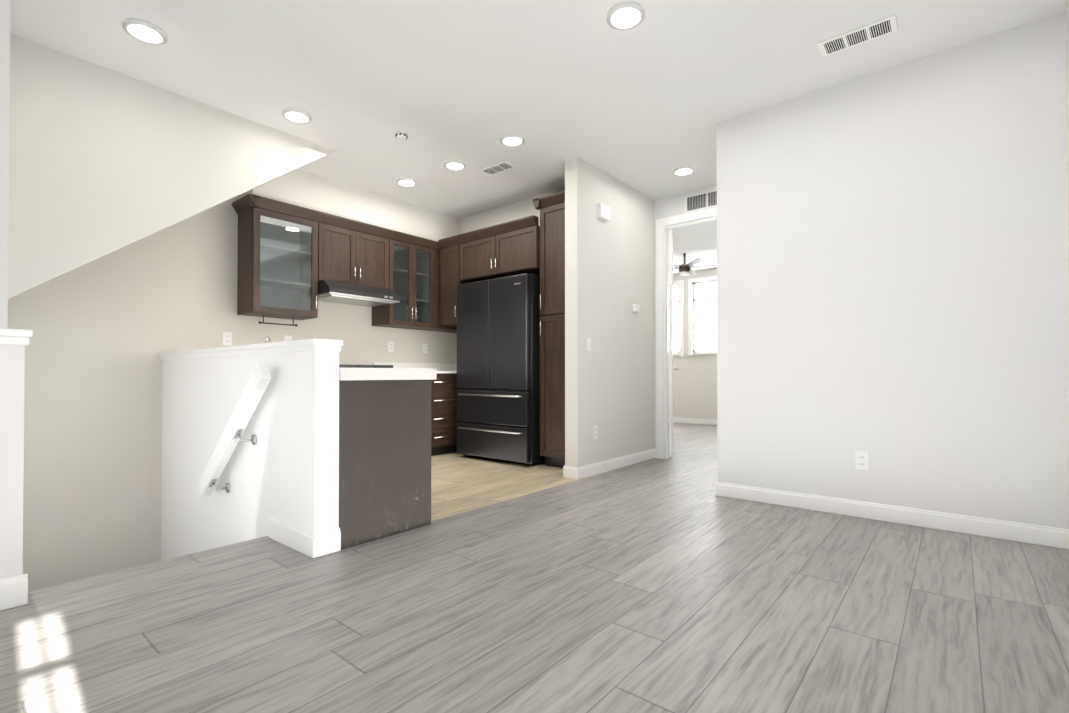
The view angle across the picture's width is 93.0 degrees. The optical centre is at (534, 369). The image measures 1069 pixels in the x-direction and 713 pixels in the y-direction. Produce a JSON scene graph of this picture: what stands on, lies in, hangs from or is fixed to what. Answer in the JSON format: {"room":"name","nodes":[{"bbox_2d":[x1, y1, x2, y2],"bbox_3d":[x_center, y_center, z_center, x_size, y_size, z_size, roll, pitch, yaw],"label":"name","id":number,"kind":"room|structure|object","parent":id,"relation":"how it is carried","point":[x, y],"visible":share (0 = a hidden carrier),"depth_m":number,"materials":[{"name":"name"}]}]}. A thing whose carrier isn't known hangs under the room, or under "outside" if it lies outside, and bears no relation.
{"room":"empty living room","nodes":[
{"label":"empty living room","id":0,"kind":"room"},
{"bbox_2d":[0,0,32,578],"bbox_3d":[-2.878,0.340,2.588,2.240,4.340,0.230,0,-1,40],"label":"wall","id":1,"kind":"structure","parent":0,"point":[14,343],"depth_m":1.95,"materials":[{"name":"white paint"}]},
{"bbox_2d":[8,34,334,299],"bbox_3d":[-2.306,-1.084,3.499,0.110,1.475,1.921,0,-1,40],"label":"wall","id":2,"kind":"structure","parent":0,"point":[103,161],"depth_m":3.07,"materials":[{"name":"paint"}]},
{"bbox_2d":[8,169,458,591],"bbox_3d":[-2.220,0.361,4.785,0.440,4.340,4.410,0,-1,40],"label":"wall","id":3,"kind":"structure","parent":0,"point":[108,329],"depth_m":3.89,"materials":[{"name":"paint"}]},
{"bbox_2d":[222,332,231,345],"bbox_3d":[-2.667,-0.268,4.403,0.008,0.115,0.072,0,-1,40],"label":"electrical outlet","id":4,"kind":"object","parent":3,"relation":"attached to","point":[227,338],"visible":1,"depth_m":4.40,"materials":[{"name":"white plastic"}]},
{"bbox_2d":[284,335,291,340],"bbox_3d":[-2.333,-0.264,4.804,0.008,0.115,0.072,0,-1,40],"label":"electrical outlet","id":5,"kind":"object","parent":3,"relation":"attached to","point":[287,338],"visible":0.44,"depth_m":4.80,"materials":[{"name":"white plastic"}]},
{"bbox_2d":[300,211,391,289],"bbox_3d":[-1.884,-1.136,5.101,0.328,0.628,0.763,0,-1,40],"label":"upper cabinet","id":6,"kind":"object","parent":3,"relation":"attached to","point":[332,248],"depth_m":4.90,"materials":[{"name":"brown wood"}]},
{"bbox_2d":[318,280,399,306],"bbox_3d":[-1.810,-0.746,5.034,0.522,0.145,0.754,0,-1,40],"label":"range hood","id":7,"kind":"object","parent":3,"relation":"attached to","point":[343,293],"visible":0.73,"depth_m":4.88,"materials":[{"name":"silver metal"}]},
{"bbox_2d":[388,341,393,351],"bbox_3d":[-1.607,-0.256,5.677,0.008,0.115,0.072,0,-1,40],"label":"electrical outlet","id":8,"kind":"object","parent":3,"relation":"attached to","point":[390,346],"visible":1,"depth_m":5.67,"materials":[{"name":"white plastic"}]},
{"bbox_2d":[372,362,456,369],"bbox_3d":[-1.723,-0.032,5.523,0.020,0.100,2.400,0,-1,40],"label":"countertop","id":9,"kind":"structure","parent":3,"relation":"attached to","point":[439,366],"depth_m":5.98,"materials":[{"name":"white stone"}]},
{"bbox_2d":[422,343,426,352],"bbox_3d":[-1.305,-0.252,6.040,0.008,0.115,0.072,0,-1,40],"label":"electrical outlet","id":10,"kind":"object","parent":3,"relation":"attached to","point":[424,348],"visible":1,"depth_m":6.03,"materials":[{"name":"white plastic"}]},
{"bbox_2d":[412,241,456,332],"bbox_3d":[-1.066,-0.954,6.082,0.328,0.973,0.716,0,-1,40],"label":"upper cabinet","id":11,"kind":"object","parent":3,"relation":"attached to","point":[425,254],"depth_m":5.72,"materials":[{"name":"brown wood"}]},
{"bbox_2d":[440,234,467,328],"bbox_3d":[-0.768,-0.986,5.911,0.347,0.953,0.598,0,-1,40],"label":"upper cabinet","id":12,"kind":"object","parent":3,"relation":"attached to","point":[450,251],"depth_m":5.68,"materials":[{"name":"brown wood"}]},
{"bbox_2d":[160,339,342,560],"bbox_3d":[-1.971,1.188,3.279,2.500,2.658,0.155,0,-1,40],"label":"wall","id":13,"kind":"structure","parent":0,"point":[285,468],"depth_m":2.94,"materials":[{"name":"white paint"}]},
{"bbox_2d":[198,364,270,496],"bbox_3d":[-1.741,0.384,2.953,0.943,0.824,0.101,0,-1,40],"label":"handrail","id":14,"kind":"object","parent":13,"relation":"attached to","point":[258,381],"visible":1,"depth_m":2.86,"materials":[{"name":"white wood"}]},
{"bbox_2d":[259,314,297,326],"bbox_3d":[-2.284,-0.438,4.528,0.021,0.085,0.330,0,-1,40],"label":"towel bar","id":15,"kind":"object","parent":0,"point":[263,322],"visible":1,"depth_m":4.52,"materials":[{"name":"black metal"}]},
{"bbox_2d":[459,191,557,233],"bbox_3d":[-0.191,-0.430,5.707,2.390,2.740,0.410,0,-1,40],"label":"wall","id":16,"kind":"structure","parent":0,"point":[506,213],"depth_m":5.61,"materials":[{"name":"paint"}]},
{"bbox_2d":[460,215,539,282],"bbox_3d":[-0.211,-1.222,5.450,1.098,0.488,0.598,0,-1,40],"label":"upper cabinet","id":17,"kind":"object","parent":16,"relation":"attached to","point":[511,248],"depth_m":5.18,"materials":[{"name":"brown wood"}]},
{"bbox_2d":[0,422,1068,712],"bbox_3d":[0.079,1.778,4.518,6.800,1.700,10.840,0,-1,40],"label":"floor","id":18,"kind":"structure","parent":0,"point":[674,584],"depth_m":1.85,"materials":[{"name":"grey wood"}]},
{"bbox_2d":[339,364,392,367],"bbox_3d":[-1.727,0.435,4.967,0.716,0.955,0.760,0,-1,40],"label":"range","id":19,"kind":"object","parent":18,"relation":"on","point":[363,366],"visible":0.1,"depth_m":4.78,"materials":[{"name":"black metal"}]},
{"bbox_2d":[339,380,430,549],"bbox_3d":[-1.060,0.487,2.995,0.680,0.853,0.587,0,-1,40],"label":"base cabinet","id":20,"kind":"object","parent":18,"relation":"on","point":[384,452],"depth_m":2.75,"materials":[{"name":"brown wood"}]},
{"bbox_2d":[339,368,436,379],"bbox_3d":[-1.733,0.032,3.571,2.502,0.065,0.605,0,-1,40],"label":"countertop","id":21,"kind":"structure","parent":20,"relation":"on","point":[344,373],"depth_m":2.74,"materials":[{"name":"white stone"}]},
{"bbox_2d":[265,337,270,342],"bbox_3d":[-1.764,-0.112,3.349,0.139,0.214,0.099,0,-1,40],"label":"faucet","id":22,"kind":"object","parent":21,"relation":"on","point":[267,340],"visible":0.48,"depth_m":3.33,"materials":[{"name":"silver metal"}]},
{"bbox_2d":[431,374,460,455],"bbox_3d":[-1.203,0.493,5.708,0.578,0.893,0.592,0,-1,40],"label":"base cabinet","id":23,"kind":"object","parent":18,"relation":"on","point":[444,388],"depth_m":5.53,"materials":[{"name":"brown wood"}]},
{"bbox_2d":[437,370,456,373],"bbox_3d":[-1.123,0.033,5.776,0.618,0.025,1.243,0,-1,40],"label":"countertop","id":24,"kind":"structure","parent":23,"relation":"on","point":[438,371],"depth_m":5.54,"materials":[{"name":"white stone"}]},
{"bbox_2d":[456,273,544,465],"bbox_3d":[-0.251,0.011,5.357,1.000,1.850,0.738,0,-1,40],"label":"fridge","id":25,"kind":"object","parent":18,"relation":"on","point":[498,367],"visible":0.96,"depth_m":5.01,"materials":[{"name":"black metal"}]},
{"bbox_2d":[533,191,564,467],"bbox_3d":[0.380,-0.353,4.943,0.530,2.570,0.608,0,-1,40],"label":"pantry cabinet","id":26,"kind":"object","parent":18,"relation":"on","point":[551,207],"visible":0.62,"depth_m":4.80,"materials":[{"name":"brown wood"}]},
{"bbox_2d":[10,0,1068,273],"bbox_3d":[0.079,-1.861,4.552,6.800,0.100,10.840,0,-1,40],"label":"ceiling","id":27,"kind":"structure","parent":0,"point":[654,96],"depth_m":3.08,"materials":[{"name":"paint"}]},
{"bbox_2d":[122,18,167,44],"bbox_3d":[-2.097,-1.818,2.733,0.196,0.020,0.196,0,-1,40],"label":"recessed light","id":28,"kind":"object","parent":27,"relation":"in","point":[145,31],"visible":1,"depth_m":2.71,"materials":[{"name":"white plastic"}]},
{"bbox_2d":[282,108,311,123],"bbox_3d":[-1.696,-1.810,3.622,0.196,0.020,0.196,0,-1,40],"label":"recessed light","id":29,"kind":"object","parent":27,"relation":"in","point":[295,115],"visible":0.98,"depth_m":3.60,"materials":[{"name":"white plastic"}]},
{"bbox_2d":[395,131,407,139],"bbox_3d":[-1.026,-1.800,3.910,0.100,0.035,0.100,0,-1,40],"label":"smoke detector","id":30,"kind":"object","parent":27,"relation":"attached to","point":[401,135],"visible":1,"depth_m":3.88,"materials":[{"name":"white plastic"}]},
{"bbox_2d":[396,178,416,186],"bbox_3d":[-1.228,-1.798,4.872,0.196,0.020,0.196,0,-1,40],"label":"recessed light","id":31,"kind":"object","parent":27,"relation":"in","point":[407,182],"visible":0.98,"depth_m":4.85,"materials":[{"name":"white plastic"}]},
{"bbox_2d":[444,160,465,169],"bbox_3d":[-0.702,-1.801,4.473,0.196,0.020,0.196,0,-1,40],"label":"recessed light","id":32,"kind":"object","parent":27,"relation":"in","point":[454,165],"visible":1,"depth_m":4.46,"materials":[{"name":"white plastic"}]},
{"bbox_2d":[479,161,515,175],"bbox_3d":[-0.333,-1.806,4.556,0.320,0.010,0.150,0,-1,40],"label":"ceiling vent","id":33,"kind":"object","parent":27,"relation":"in","point":[502,166],"visible":1,"depth_m":4.54,"materials":[{"name":"white plastic"}]},
{"bbox_2d":[500,134,524,146],"bbox_3d":[-0.175,-1.806,3.996,0.196,0.020,0.196,0,-1,40],"label":"recessed light","id":34,"kind":"object","parent":27,"relation":"in","point":[512,140],"visible":0.98,"depth_m":3.98,"materials":[{"name":"white plastic"}]},
{"bbox_2d":[607,1,644,29],"bbox_3d":[0.470,-1.819,2.613,0.196,0.020,0.196,0,-1,40],"label":"recessed light","id":35,"kind":"object","parent":27,"relation":"in","point":[628,15],"visible":1,"depth_m":2.60,"materials":[{"name":"white plastic"}]},
{"bbox_2d":[673,166,694,175],"bbox_3d":[1.353,-1.800,4.597,0.196,0.020,0.196,0,-1,40],"label":"recessed light","id":36,"kind":"object","parent":27,"relation":"in","point":[682,170],"visible":0.98,"depth_m":4.57,"materials":[{"name":"white plastic"}]},
{"bbox_2d":[673,253,716,275],"bbox_3d":[2.293,-1.615,7.802,1.121,0.329,1.131,0,-1,40],"label":"ceiling fan","id":37,"kind":"object","parent":27,"relation":"hanging from","point":[684,269],"visible":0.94,"depth_m":7.71,"materials":[{"name":"brown"}]},
{"bbox_2d":[817,14,897,56],"bbox_3d":[1.768,-1.823,2.782,0.360,0.010,0.150,0,-1,40],"label":"ceiling vent","id":38,"kind":"object","parent":27,"relation":"in","point":[868,32],"visible":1,"depth_m":2.77,"materials":[{"name":"white plastic"}]},
{"bbox_2d":[565,157,653,466],"bbox_3d":[0.806,-0.438,4.935,0.130,2.740,1.540,0,-1,40],"label":"wall","id":39,"kind":"structure","parent":0,"point":[609,282],"depth_m":4.67,"materials":[{"name":"paint"}]},
{"bbox_2d":[586,338,590,350],"bbox_3d":[0.477,-0.218,4.428,0.010,0.115,0.072,0,-1,40],"label":"light switch","id":40,"kind":"object","parent":39,"relation":"attached to","point":[588,344],"visible":1,"depth_m":4.41,"materials":[{"name":"white plastic"}]},
{"bbox_2d":[593,426,597,438],"bbox_3d":[0.540,0.558,4.497,0.008,0.115,0.072,0,-1,40],"label":"outlet","id":41,"kind":"object","parent":39,"relation":"attached to","point":[595,432],"visible":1,"depth_m":4.49,"materials":[{"name":"white plastic"}]},
{"bbox_2d":[597,203,609,221],"bbox_3d":[0.630,-1.426,4.601,0.038,0.135,0.170,0,-1,40],"label":"box","id":42,"kind":"object","parent":39,"relation":"attached to","point":[603,212],"visible":1,"depth_m":4.56,"materials":[{"name":"white plastic"}]},
{"bbox_2d":[632,304,639,312],"bbox_3d":[1.014,-0.612,5.054,0.038,0.085,0.085,0,-1,40],"label":"thermostat","id":43,"kind":"object","parent":39,"relation":"attached to","point":[636,308],"visible":1,"depth_m":5.03,"materials":[{"name":"white plastic"}]},
{"bbox_2d":[654,185,716,448],"bbox_3d":[1.725,-0.436,5.062,1.120,2.740,0.070,0,-1,40],"label":"wall","id":44,"kind":"structure","parent":0,"point":[670,206],"depth_m":5.35,"materials":[{"name":"white paint"}]},
{"bbox_2d":[668,230,678,456],"bbox_3d":[1.553,-0.276,5.767,0.373,2.408,0.781,0,-1,40],"label":"bedroom door","id":45,"kind":"structure","parent":44,"relation":"in","point":[670,267],"depth_m":5.37,"materials":[{"name":"white wood"}]},
{"bbox_2d":[656,207,716,458],"bbox_3d":[1.715,-0.329,5.059,1.050,2.525,0.089,0,-1,40],"label":"door frame","id":46,"kind":"structure","parent":44,"relation":"attached to","point":[662,340],"depth_m":5.32,"materials":[{"name":"white wood"}]},
{"bbox_2d":[684,189,716,212],"bbox_3d":[1.714,-1.682,5.031,0.472,0.170,0.010,0,-1,40],"label":"air vent","id":47,"kind":"object","parent":44,"relation":"in","point":[700,201],"visible":0.69,"depth_m":5.07,"materials":[{"name":"white plastic"}]},
{"bbox_2d":[668,268,716,418],"bbox_3d":[3.485,-0.402,8.678,4.340,2.740,0.120,0,-1,40],"label":"wall","id":48,"kind":"structure","parent":0,"point":[694,386],"depth_m":9.13,"materials":[{"name":"paint"}]},
{"bbox_2d":[668,280,683,356],"bbox_3d":[2.337,-0.934,9.579,1.009,1.400,0.110,0,-1,40],"label":"window frame","id":49,"kind":"structure","parent":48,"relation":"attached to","point":[679,284],"depth_m":9.26,"materials":[{"name":"white wood"}]},
{"bbox_2d":[688,276,716,355],"bbox_3d":[3.232,-0.941,8.835,1.120,1.400,0.110,0,-1,40],"label":"window frame","id":50,"kind":"structure","parent":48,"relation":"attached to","point":[692,283],"depth_m":9.14,"materials":[{"name":"white wood"}]},
{"bbox_2d":[716,12,1068,528],"bbox_3d":[2.066,-0.454,3.198,1.790,2.740,0.120,0,-1,40],"label":"wall","id":51,"kind":"structure","parent":0,"point":[892,276],"depth_m":2.98,"materials":[{"name":"white paint"}]},
{"bbox_2d":[0,417,1068,610],"bbox_3d":[0.079,0.871,4.526,6.560,0.115,10.600,0,-1,40],"label":"baseboard","id":52,"kind":"structure","parent":51,"relation":"attached to","point":[14,591],"depth_m":2.88,"materials":[{"name":"white wood"}]},
{"bbox_2d":[855,451,868,470],"bbox_3d":[2.026,0.563,3.137,0.072,0.115,0.008,0,-1,40],"label":"outlet","id":53,"kind":"object","parent":51,"relation":"attached to","point":[861,460],"visible":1,"depth_m":3.14,"materials":[{"name":"white plastic"}]},
{"bbox_2d":[1066,3,1068,275],"bbox_3d":[1.009,-0.480,0.435,0.120,2.740,5.720,0,-1,40],"label":"wall","id":54,"kind":"structure","parent":0,"point":[1067,42],"depth_m":2.56,"materials":[{"name":"white paint"}]},
{"label":"outside","id":55,"kind":"structure","parent":0,"visible":0},
{"bbox_2d":[668,282,716,350],"bbox_3d":[3.836,-0.398,9.101,6.100,3.740,0.020,0,-1,40],"label":"sky","id":56,"kind":"structure","parent":55,"point":[706,325],"depth_m":9.62,"materials":[{"name":"white"}]}
]}

